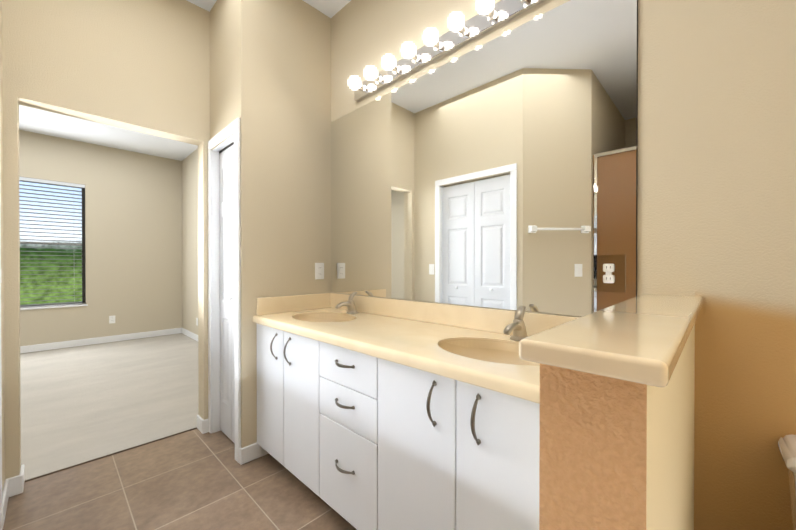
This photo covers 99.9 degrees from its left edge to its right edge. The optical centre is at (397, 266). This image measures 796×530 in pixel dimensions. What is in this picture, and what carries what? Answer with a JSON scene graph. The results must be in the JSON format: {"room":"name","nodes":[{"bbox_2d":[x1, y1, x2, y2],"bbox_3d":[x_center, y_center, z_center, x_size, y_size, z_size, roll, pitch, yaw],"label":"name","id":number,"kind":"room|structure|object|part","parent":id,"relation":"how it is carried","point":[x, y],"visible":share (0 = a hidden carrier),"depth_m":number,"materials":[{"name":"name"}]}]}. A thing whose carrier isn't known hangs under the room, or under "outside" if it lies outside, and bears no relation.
{"room":"bathroom","nodes":[
{"label":"bathroom","id":0,"kind":"room"},
{"bbox_2d":[0,0,4,490],"bbox_3d":[-1.880,-0.309,1.499,0.370,2.940,0.120,0,0,44],"label":"wall","id":1,"kind":"structure","parent":0,"point":[2,252],"depth_m":1.62,"materials":[{"name":"beige paint"}]},
{"bbox_2d":[0,182,1,529],"bbox_3d":[-1.724,0.144,1.442,0.062,2.035,0.012,0,0,44],"label":"trim","id":2,"kind":"structure","parent":1,"relation":"attached to","point":[0,385],"depth_m":1.45,"materials":[{"name":"white wood"}]},
{"bbox_2d":[2,480,8,528],"bbox_3d":[-1.852,1.113,1.570,0.295,0.095,0.013,0,0,44],"label":"baseboard","id":3,"kind":"structure","parent":1,"relation":"attached to","point":[5,494],"depth_m":1.56,"materials":[{"name":"white wood"}]},
{"bbox_2d":[19,130,181,345],"bbox_3d":[-4.466,-0.325,4.982,0.120,2.940,2.124,0,0,44],"label":"wall","id":4,"kind":"structure","parent":0,"point":[133,242],"depth_m":5.09,"materials":[{"name":"beige paint"}]},
{"bbox_2d":[19,177,87,309],"bbox_3d":[-4.875,-0.306,4.541,0.135,1.755,0.960,0,0,44],"label":"bedroom window","id":5,"kind":"structure","parent":4,"relation":"in","point":[52,244],"depth_m":4.64,"materials":[{"name":"white"}]},
{"bbox_3d":[-4.906,0.529,4.574,0.050,0.035,0.850,0,0,44],"label":"frame","id":6,"kind":"part","parent":5,"relation":"part of","materials":[{"name":"white wood"}]},
{"bbox_3d":[-4.875,0.538,4.523,0.048,0.014,0.878,0,0,44],"label":"window blind rail","id":7,"kind":"part","parent":5,"relation":"part of","materials":[{"name":"grey plastic"}]},
{"bbox_3d":[-4.864,-1.160,4.525,0.054,0.043,0.912,0,0,44],"label":"window blind head rail","id":8,"kind":"part","parent":5,"relation":"part of","materials":[{"name":"grey plastic"}]},
{"bbox_3d":[-4.857,0.559,4.527,0.085,0.025,0.960,0,0,44],"label":"sill","id":9,"kind":"part","parent":5,"relation":"part of","materials":[{"name":"white wood"}]},
{"bbox_2d":[20,328,181,353],"bbox_3d":[-5.193,1.095,4.141,0.013,0.095,4.354,0,0,44],"label":"baseboard","id":10,"kind":"structure","parent":4,"relation":"attached to","point":[64,344],"depth_m":4.91,"materials":[{"name":"white wood"}]},
{"bbox_2d":[109,315,114,323],"bbox_3d":[-4.317,0.799,5.050,0.007,0.116,0.072,0,0,44],"label":"outlet","id":11,"kind":"object","parent":4,"relation":"attached to","point":[111,319],"visible":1,"depth_m":5.05,"materials":[{"name":"white plastic"}]},
{"bbox_2d":[2,0,202,479],"bbox_3d":[-1.745,-0.311,1.992,0.120,2.940,1.017,0,0,44],"label":"wall","id":12,"kind":"structure","parent":0,"point":[135,65],"depth_m":1.89,"materials":[{"name":"beige paint"}]},
{"bbox_2d":[6,474,22,496],"bbox_3d":[-1.946,1.113,1.694,0.013,0.095,0.061,0,0,44],"label":"baseboard","id":13,"kind":"structure","parent":12,"relation":"attached to","point":[15,485],"depth_m":1.69,"materials":[{"name":"white wood"}]},
{"bbox_2d":[20,465,24,489],"bbox_3d":[-1.977,1.112,1.758,0.120,0.095,0.013,0,0,44],"label":"baseboard","id":14,"kind":"structure","parent":12,"relation":"attached to","point":[22,469],"depth_m":1.75,"materials":[{"name":"white wood"}]},
{"bbox_2d":[202,419,208,433],"bbox_3d":[-1.334,1.110,2.329,0.013,0.095,0.056,0,0,44],"label":"baseboard","id":15,"kind":"structure","parent":12,"relation":"attached to","point":[205,425],"depth_m":2.32,"materials":[{"name":"white wood"}]},
{"bbox_2d":[20,333,198,479],"bbox_3d":[-3.832,1.202,2.828,4.035,0.106,4.594,0,0,44],"label":"floor carpet","id":16,"kind":"object","parent":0,"point":[81,404],"visible":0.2,"depth_m":2.91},
{"bbox_2d":[2,428,356,529],"bbox_3d":[-0.805,1.217,0.298,3.835,0.100,3.735,0,0,44],"label":"floor","id":17,"kind":"structure","parent":0,"point":[195,479],"depth_m":1.69,"materials":[{"name":"brown tile"}]},
{"bbox_2d":[25,427,196,481],"bbox_3d":[-1.727,1.156,2.098,0.016,0.004,0.849,0,0,44],"label":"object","id":18,"kind":"structure","parent":17,"relation":"on","point":[106,455],"depth_m":2.03,"materials":[{"name":"brown"}]},
{"bbox_2d":[253,319,539,529],"bbox_3d":[-0.020,0.748,1.563,1.840,0.825,0.578,0,0,44],"label":"bathroom vanity","id":19,"kind":"object","parent":17,"relation":"on","point":[376,413],"depth_m":1.20,"materials":[{"name":"white wood"}]},
{"bbox_3d":[-0.727,0.703,1.909,0.338,0.728,0.018,0,0,44],"label":"door","id":20,"kind":"part","parent":19,"relation":"part of","materials":[{"name":"white wood"}]},
{"bbox_3d":[-0.677,0.438,1.820,0.015,0.152,0.038,0,0,44],"label":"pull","id":21,"kind":"part","parent":19,"relation":"part of","materials":[{"name":"grey metal"}]},
{"bbox_3d":[-0.569,0.438,1.716,0.015,0.152,0.038,0,0,44],"label":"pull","id":22,"kind":"part","parent":19,"relation":"part of","materials":[{"name":"grey metal"}]},
{"bbox_3d":[-0.481,0.704,1.672,0.336,0.728,0.018,0,0,44],"label":"door","id":23,"kind":"part","parent":19,"relation":"part of","materials":[{"name":"white wood"}]},
{"bbox_3d":[-0.234,0.844,1.398,0.139,0.014,0.034,0,0,44],"label":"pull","id":24,"kind":"part","parent":19,"relation":"part of","materials":[{"name":"grey metal"}]},
{"bbox_3d":[-0.234,0.577,1.396,0.139,0.014,0.034,0,0,44],"label":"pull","id":25,"kind":"part","parent":19,"relation":"part of","materials":[{"name":"grey metal"}]},
{"bbox_3d":[-0.234,0.410,1.396,0.139,0.014,0.034,0,0,44],"label":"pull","id":26,"kind":"part","parent":19,"relation":"part of","materials":[{"name":"grey metal"}]},
{"bbox_3d":[-0.216,0.875,1.417,0.395,0.390,0.018,0,0,44],"label":"drawer","id":27,"kind":"part","parent":19,"relation":"part of","materials":[{"name":"white wood"}]},
{"bbox_3d":[-0.216,0.592,1.415,0.395,0.167,0.018,0,0,44],"label":"drawer","id":28,"kind":"part","parent":19,"relation":"part of","materials":[{"name":"white wood"}]},
{"bbox_3d":[-0.216,0.423,1.415,0.395,0.163,0.018,0,0,44],"label":"drawer","id":29,"kind":"part","parent":19,"relation":"part of","materials":[{"name":"white wood"}]},
{"bbox_2d":[253,307,539,398],"bbox_3d":[-0.014,0.317,1.567,1.840,0.042,0.562,0,0,44],"label":"countertop","id":30,"kind":"structure","parent":19,"relation":"on","point":[382,334],"depth_m":1.36,"materials":[{"name":"beige stone"}]},
{"bbox_2d":[285,311,372,322],"bbox_3d":[-0.435,0.359,1.963,0.458,0.131,0.332,0,0,44],"label":"sink","id":31,"kind":"object","parent":30,"relation":"in","point":[309,316],"depth_m":2.13,"materials":[{"name":"beige ceramic"}]},
{"bbox_2d":[333,291,356,314],"bbox_3d":[-0.322,0.226,2.080,0.080,0.135,0.159,0,0,44],"label":"faucet","id":32,"kind":"object","parent":30,"relation":"on","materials":[{"name":"silver metal"}]},
{"bbox_2d":[413,331,539,374],"bbox_3d":[0.350,0.362,1.206,0.458,0.131,0.332,0,0,44],"label":"sink","id":33,"kind":"object","parent":30,"relation":"in","point":[491,348],"depth_m":1.37,"materials":[{"name":"beige ceramic"}]},
{"bbox_2d":[501,306,531,338],"bbox_3d":[0.463,0.230,1.323,0.080,0.135,0.159,0,0,44],"label":"faucet","id":34,"kind":"object","parent":30,"relation":"on","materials":[{"name":"silver metal"}]},
{"bbox_3d":[0.055,0.707,1.155,0.351,0.728,0.018,0,0,44],"label":"door","id":35,"kind":"part","parent":19,"relation":"part of","materials":[{"name":"white wood"}]},
{"bbox_3d":[0.105,0.441,1.065,0.015,0.152,0.038,0,0,44],"label":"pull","id":36,"kind":"part","parent":19,"relation":"part of","materials":[{"name":"grey metal"}]},
{"bbox_3d":[0.221,0.442,0.954,0.015,0.152,0.038,0,0,44],"label":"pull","id":37,"kind":"part","parent":19,"relation":"part of","materials":[{"name":"grey metal"}]},
{"bbox_3d":[0.311,0.708,0.908,0.352,0.728,0.018,0,0,44],"label":"door","id":38,"kind":"part","parent":19,"relation":"part of","materials":[{"name":"white wood"}]},
{"bbox_2d":[778,434,795,529],"bbox_3d":[0.959,0.799,0.486,0.484,0.734,0.757,0,0,44],"label":"toilet","id":39,"kind":"object","parent":17,"relation":"on","point":[787,445],"visible":0.98,"depth_m":0.83,"materials":[{"name":"white ceramic"}]},
{"bbox_3d":[1.146,0.457,0.678,0.484,0.053,0.219,0,0,44],"label":"lid","id":40,"kind":"part","parent":39,"relation":"part of","materials":[{"name":"white ceramic"}]},
{"bbox_3d":[1.148,0.637,0.682,0.456,0.335,0.198,0,0,44],"label":"tank","id":41,"kind":"part","parent":39,"relation":"part of","materials":[{"name":"white ceramic"}]},
{"bbox_2d":[19,0,350,160],"bbox_3d":[-2.451,-1.829,1.483,7.870,0.100,4.594,0,0,44],"label":"ceiling","id":42,"kind":"structure","parent":0,"point":[35,120],"depth_m":4.44,"materials":[{"name":"white paint"}]},
{"bbox_2d":[182,149,197,334],"bbox_3d":[-2.235,-0.323,4.389,4.155,2.940,0.120,0,0,44],"label":"wall","id":43,"kind":"structure","parent":0,"point":[189,239],"depth_m":5.37,"materials":[{"name":"beige paint"}]},
{"bbox_2d":[182,328,197,340],"bbox_3d":[-2.277,1.094,4.344,3.902,0.095,0.013,0,0,44],"label":"baseboard","id":44,"kind":"structure","parent":43,"relation":"attached to","point":[194,336],"depth_m":5.33,"materials":[{"name":"white wood"}]},
{"bbox_2d":[198,9,209,419],"bbox_3d":[-1.377,-0.313,2.373,0.120,2.940,0.043,0,0,44],"label":"wall","id":45,"kind":"structure","parent":0,"point":[203,273],"depth_m":2.33,"materials":[{"name":"beige paint"}]},
{"bbox_2d":[197,415,202,432],"bbox_3d":[-1.397,1.109,2.360,0.120,0.095,0.013,0,0,44],"label":"baseboard","id":46,"kind":"structure","parent":45,"relation":"attached to","point":[199,422],"depth_m":2.35,"materials":[{"name":"white wood"}]},
{"bbox_2d":[210,0,236,150],"bbox_3d":[-1.156,-0.312,2.249,0.610,2.940,0.085,0,0,44],"label":"wall","id":47,"kind":"structure","parent":0,"point":[224,60],"depth_m":2.16,"materials":[{"name":"beige paint"}]},
{"bbox_2d":[208,149,212,432],"bbox_3d":[-1.308,0.172,2.327,0.046,1.971,0.016,0,0,44],"label":"trim","id":48,"kind":"structure","parent":47,"relation":"attached to","point":[210,390],"depth_m":2.31,"materials":[{"name":"white wood"}]},
{"bbox_2d":[212,151,220,432],"bbox_3d":[-1.259,0.175,2.350,0.005,1.965,0.085,0,0,44],"label":"trim","id":49,"kind":"structure","parent":47,"relation":"attached to","point":[215,298],"depth_m":2.33,"materials":[{"name":"white wood"}]},
{"bbox_2d":[208,118,239,151],"bbox_3d":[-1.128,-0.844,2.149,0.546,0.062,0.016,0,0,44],"label":"trim","id":50,"kind":"structure","parent":47,"relation":"attached to","point":[225,132],"depth_m":2.10,"materials":[{"name":"white wood"}]},
{"bbox_2d":[219,142,234,442],"bbox_3d":[-1.097,0.170,2.198,0.438,1.952,0.060,0,0,44],"label":"closet door","id":51,"kind":"structure","parent":47,"relation":"in","point":[226,270],"depth_m":2.26,"materials":[{"name":"white wood"}]},
{"bbox_2d":[234,128,240,462],"bbox_3d":[-0.954,0.173,1.986,0.062,1.971,0.016,0,0,44],"label":"trim","id":52,"kind":"structure","parent":47,"relation":"attached to","point":[237,312],"depth_m":1.97,"materials":[{"name":"white wood"}]},
{"bbox_2d":[237,0,330,447],"bbox_3d":[-0.724,-0.312,2.207,0.070,2.940,0.625,0,0,44],"label":"wall","id":53,"kind":"structure","parent":0,"point":[284,81],"depth_m":2.13,"materials":[{"name":"beige paint"}]},
{"bbox_2d":[240,442,268,464],"bbox_3d":[-0.699,1.110,2.181,0.013,0.095,0.638,0,0,44],"label":"baseboard","id":54,"kind":"structure","parent":53,"relation":"attached to","point":[251,452],"depth_m":1.99,"materials":[{"name":"white wood"}]},
{"bbox_2d":[257,293,328,314],"bbox_3d":[-0.669,0.240,2.198,0.020,0.105,0.522,0,0,44],"label":"backsplash","id":55,"kind":"structure","parent":53,"relation":"attached to","point":[265,305],"depth_m":2.16,"materials":[{"name":"beige stone"}]},
{"bbox_2d":[315,263,323,278],"bbox_3d":[-0.547,0.031,2.336,0.008,0.116,0.072,0,0,44],"label":"outlet","id":56,"kind":"object","parent":53,"relation":"attached to","point":[319,270],"visible":1,"depth_m":2.33,"materials":[{"name":"white plastic"}]},
{"bbox_2d":[331,0,569,121],"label":"wall","id":57,"kind":"structure","parent":0,"point":[365,34],"depth_m":2.01,"materials":[{"name":"beige paint"}]},
{"bbox_2d":[349,0,545,100],"bbox_3d":[0.125,-1.125,1.727,1.215,0.090,0.130,0,0,44],"label":"vanity light bar","id":58,"kind":"object","parent":57,"relation":"attached to","point":[489,17],"visible":1,"depth_m":1.66,"materials":[{"name":"silver metal"}]},
{"bbox_3d":[-0.267,-1.135,2.062,0.068,0.068,0.068,0,0,44],"label":"bulb","id":59,"kind":"part","parent":58,"relation":"part of","materials":[{"name":"white glass"}]},
{"bbox_2d":[357,83,365,92],"bbox_3d":[-0.235,-1.127,2.095,0.052,0.052,0.046,0,0,44],"label":"socket","id":60,"kind":"object","parent":58,"relation":"attached to","point":[361,87],"depth_m":2.09,"materials":[{"name":"silver metal"}]},
{"bbox_3d":[-0.160,-1.134,1.959,0.068,0.068,0.068,0,0,44],"label":"bulb","id":61,"kind":"part","parent":58,"relation":"part of","materials":[{"name":"white glass"}]},
{"bbox_2d":[373,73,381,83],"bbox_3d":[-0.128,-1.126,1.992,0.052,0.052,0.046,0,0,44],"label":"socket","id":62,"kind":"object","parent":58,"relation":"attached to","point":[377,77],"depth_m":1.99,"materials":[{"name":"silver metal"}]},
{"bbox_3d":[-0.053,-1.134,1.855,0.068,0.068,0.068,0,0,44],"label":"bulb","id":63,"kind":"part","parent":58,"relation":"part of","materials":[{"name":"white glass"}]},
{"bbox_2d":[390,63,399,73],"bbox_3d":[-0.021,-1.126,1.889,0.052,0.052,0.046,0,0,44],"label":"socket","id":64,"kind":"object","parent":58,"relation":"attached to","point":[395,68],"depth_m":1.88,"materials":[{"name":"silver metal"}]},
{"bbox_3d":[0.054,-1.133,1.752,0.068,0.068,0.068,0,0,44],"label":"bulb","id":65,"kind":"part","parent":58,"relation":"part of","materials":[{"name":"white glass"}]},
{"bbox_2d":[410,51,420,62],"bbox_3d":[0.086,-1.125,1.785,0.052,0.052,0.046,0,0,44],"label":"socket","id":66,"kind":"object","parent":58,"relation":"attached to","point":[415,57],"depth_m":1.78,"materials":[{"name":"silver metal"}]},
{"bbox_3d":[0.162,-1.133,1.649,0.068,0.068,0.068,0,0,44],"label":"bulb","id":67,"kind":"part","parent":58,"relation":"part of","materials":[{"name":"white glass"}]},
{"bbox_2d":[432,38,442,50],"bbox_3d":[0.194,-1.125,1.682,0.052,0.052,0.046,0,0,44],"label":"socket","id":68,"kind":"object","parent":58,"relation":"attached to","point":[437,45],"depth_m":1.68,"materials":[{"name":"silver metal"}]},
{"bbox_3d":[0.269,-1.132,1.545,0.068,0.068,0.068,0,0,44],"label":"bulb","id":69,"kind":"part","parent":58,"relation":"part of","materials":[{"name":"white glass"}]},
{"bbox_2d":[457,23,468,36],"bbox_3d":[0.301,-1.124,1.578,0.052,0.052,0.046,0,0,44],"label":"socket","id":70,"kind":"object","parent":58,"relation":"attached to","point":[463,31],"depth_m":1.58,"materials":[{"name":"silver metal"}]},
{"bbox_3d":[0.376,-1.132,1.442,0.068,0.068,0.068,0,0,44],"label":"bulb","id":71,"kind":"part","parent":58,"relation":"part of","materials":[{"name":"white glass"}]},
{"bbox_2d":[485,6,497,20],"bbox_3d":[0.408,-1.124,1.475,0.052,0.052,0.046,0,0,44],"label":"socket","id":72,"kind":"object","parent":58,"relation":"attached to","point":[492,15],"depth_m":1.47,"materials":[{"name":"silver metal"}]},
{"bbox_2d":[329,293,579,334],"bbox_3d":[0.174,0.243,1.761,1.840,0.105,0.020,0,0,44],"label":"backsplash","id":73,"kind":"structure","parent":57,"relation":"attached to","point":[479,318],"depth_m":1.66,"materials":[{"name":"beige stone"}]},
{"bbox_2d":[331,0,637,316],"bbox_3d":[0.170,-0.422,1.774,1.810,1.217,0.006,0,0,44],"label":"mirror","id":74,"kind":"object","parent":57,"relation":"attached to","point":[499,172],"depth_m":1.48,"materials":[{"name":"clear glass"}]},
{"bbox_2d":[593,254,625,292],"bbox_3d":[0.756,0.025,1.200,0.100,0.134,0.010,0,0,44],"label":"outlet","id":75,"kind":"object","parent":74,"relation":"attached to","point":[608,273],"visible":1,"depth_m":1.20,"materials":[{"name":"white plastic"}]},
{"bbox_3d":[0.820,-0.419,1.147,0.003,1.217,0.006,0,0,44],"label":"mirror edge strip","id":76,"kind":"part","parent":74,"relation":"part of","materials":[{"name":"silver metal"}]},
{"bbox_2d":[539,324,694,529],"bbox_3d":[0.559,0.643,0.748,0.115,1.043,0.950,0,0,44],"label":"wall","id":77,"kind":"structure","parent":0,"point":[616,454],"depth_m":0.41,"materials":[{"name":"beige paint"}]},
{"bbox_2d":[519,294,702,386],"bbox_3d":[0.550,0.108,0.737,0.155,0.028,0.974,0,0,44],"label":"ledge","id":78,"kind":"object","parent":77,"relation":"on","point":[642,338],"depth_m":0.44,"materials":[{"name":"stone"}]},
{"bbox_2d":[637,0,695,295],"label":"wall","id":79,"kind":"structure","parent":0,"point":[666,28],"depth_m":1.09,"materials":[{"name":"beige paint"}]},
{"bbox_2d":[694,0,795,529],"bbox_3d":[1.401,-0.305,0.675,1.192,2.940,0.120,0,0,44],"label":"wall","id":80,"kind":"structure","parent":0,"point":[745,289],"depth_m":0.97,"materials":[{"name":"paint"}]}
]}

